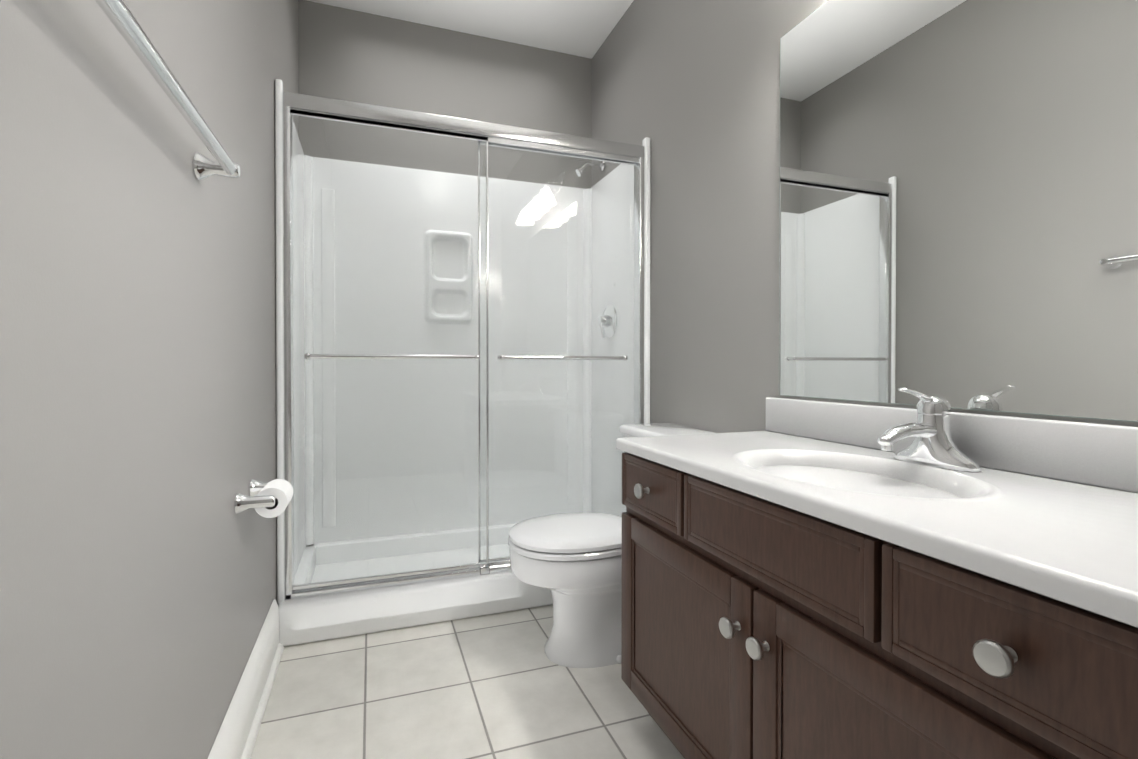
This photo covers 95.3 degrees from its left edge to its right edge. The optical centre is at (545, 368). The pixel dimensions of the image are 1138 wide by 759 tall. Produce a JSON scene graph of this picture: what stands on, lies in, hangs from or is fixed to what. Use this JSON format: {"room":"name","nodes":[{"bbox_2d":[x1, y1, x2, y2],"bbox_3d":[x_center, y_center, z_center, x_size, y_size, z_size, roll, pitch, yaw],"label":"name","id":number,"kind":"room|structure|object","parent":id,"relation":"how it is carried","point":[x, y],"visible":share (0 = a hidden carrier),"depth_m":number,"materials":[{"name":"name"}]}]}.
{"room":"bathroom","nodes":[
{"label":"bathroom","id":0,"kind":"room"},
{"bbox_2d":[0,0,298,758],"bbox_3d":[-0.691,-0.382,0.868,0.100,2.770,3.620,0,1,-19],"label":"wall","id":1,"kind":"structure","parent":0,"point":[138,575],"depth_m":0.75,"materials":[{"name":"grey paint"}]},
{"bbox_2d":[95,0,239,180],"bbox_3d":[-0.555,-0.401,0.738,0.074,0.054,0.701,0,1,-19],"label":"towel rail","id":2,"kind":"object","parent":1,"relation":"attached to","point":[122,19],"visible":1,"depth_m":0.73,"materials":[{"name":"silver metal"}]},
{"bbox_2d":[208,599,283,758],"bbox_3d":[-0.514,0.913,0.559,0.030,0.186,2.696,0,1,-19],"label":"baseboard","id":3,"kind":"structure","parent":1,"relation":"attached to","point":[236,737],"depth_m":1.42,"materials":[{"name":"white paint"}]},
{"bbox_2d":[234,479,292,517],"bbox_3d":[-0.764,0.356,1.427,0.113,0.080,0.224,0,1,-19],"label":"toilet paper holder","id":4,"kind":"object","parent":1,"relation":"attached to","point":[265,502],"visible":1,"depth_m":1.38,"materials":[{"name":"silver metal"}]},
{"bbox_2d":[298,0,591,188],"bbox_3d":[-0.477,-0.398,2.797,1.535,2.770,0.100,0,1,-19],"label":"wall","id":5,"kind":"structure","parent":0,"point":[345,54],"depth_m":2.71,"materials":[{"name":"grey paint"}]},
{"bbox_2d":[250,605,683,758],"bbox_3d":[0.084,1.051,1.141,1.735,0.100,3.620,0,1,-19],"label":"floor","id":6,"kind":"structure","parent":0,"point":[497,686],"depth_m":1.55,"materials":[{"name":"tile"}]},
{"bbox_2d":[275,79,650,646],"bbox_3d":[-0.347,-0.075,2.411,1.545,2.130,0.721,0,1,-19],"label":"shower","id":7,"kind":"object","parent":6,"relation":"on","point":[462,374],"visible":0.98,"depth_m":2.57,"materials":[{"name":"white plastic"}]},
{"bbox_2d":[508,423,717,667],"bbox_3d":[0.239,0.614,1.875,0.759,0.765,0.508,0,1,-19],"label":"toilet","id":8,"kind":"object","parent":6,"relation":"on","point":[572,562],"visible":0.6,"depth_m":1.74,"materials":[{"name":"white ceramic"}]},
{"bbox_2d":[616,387,1137,758],"bbox_3d":[0.627,0.520,1.031,0.568,0.964,1.129,0,1,-19],"label":"bathroom vanity","id":9,"kind":"object","parent":6,"relation":"on","point":[931,577],"visible":1,"depth_m":0.84,"materials":[{"name":"brown wood"}]},
{"bbox_2d":[877,387,980,471],"bbox_3d":[0.763,0.119,1.073,0.188,0.164,0.172,0,1,-19],"label":"faucet","id":10,"kind":"object","parent":9,"relation":"on","point":[933,448],"depth_m":1.06,"materials":[{"name":"silver metal"}]},
{"bbox_2d":[307,0,633,58],"bbox_3d":[0.084,-1.819,1.117,1.735,0.100,3.620,0,1,-19],"label":"ceiling","id":11,"kind":"structure","parent":0,"point":[582,28],"depth_m":2.63,"materials":[{"name":"white paint"}]},
{"bbox_2d":[592,0,1137,432],"bbox_3d":[0.858,-0.386,1.389,0.100,2.770,3.620,0,1,-19],"label":"wall","id":12,"kind":"structure","parent":0,"point":[690,89],"depth_m":1.95,"materials":[{"name":"grey paint"}]},
{"bbox_2d":[779,0,1137,421],"bbox_3d":[0.901,-0.466,1.093,0.006,1.105,1.087,0,1,-19],"label":"mirror","id":13,"kind":"object","parent":12,"relation":"attached to","point":[958,210],"visible":1,"depth_m":1.11,"materials":[{"name":"grey mirror"}]}
]}

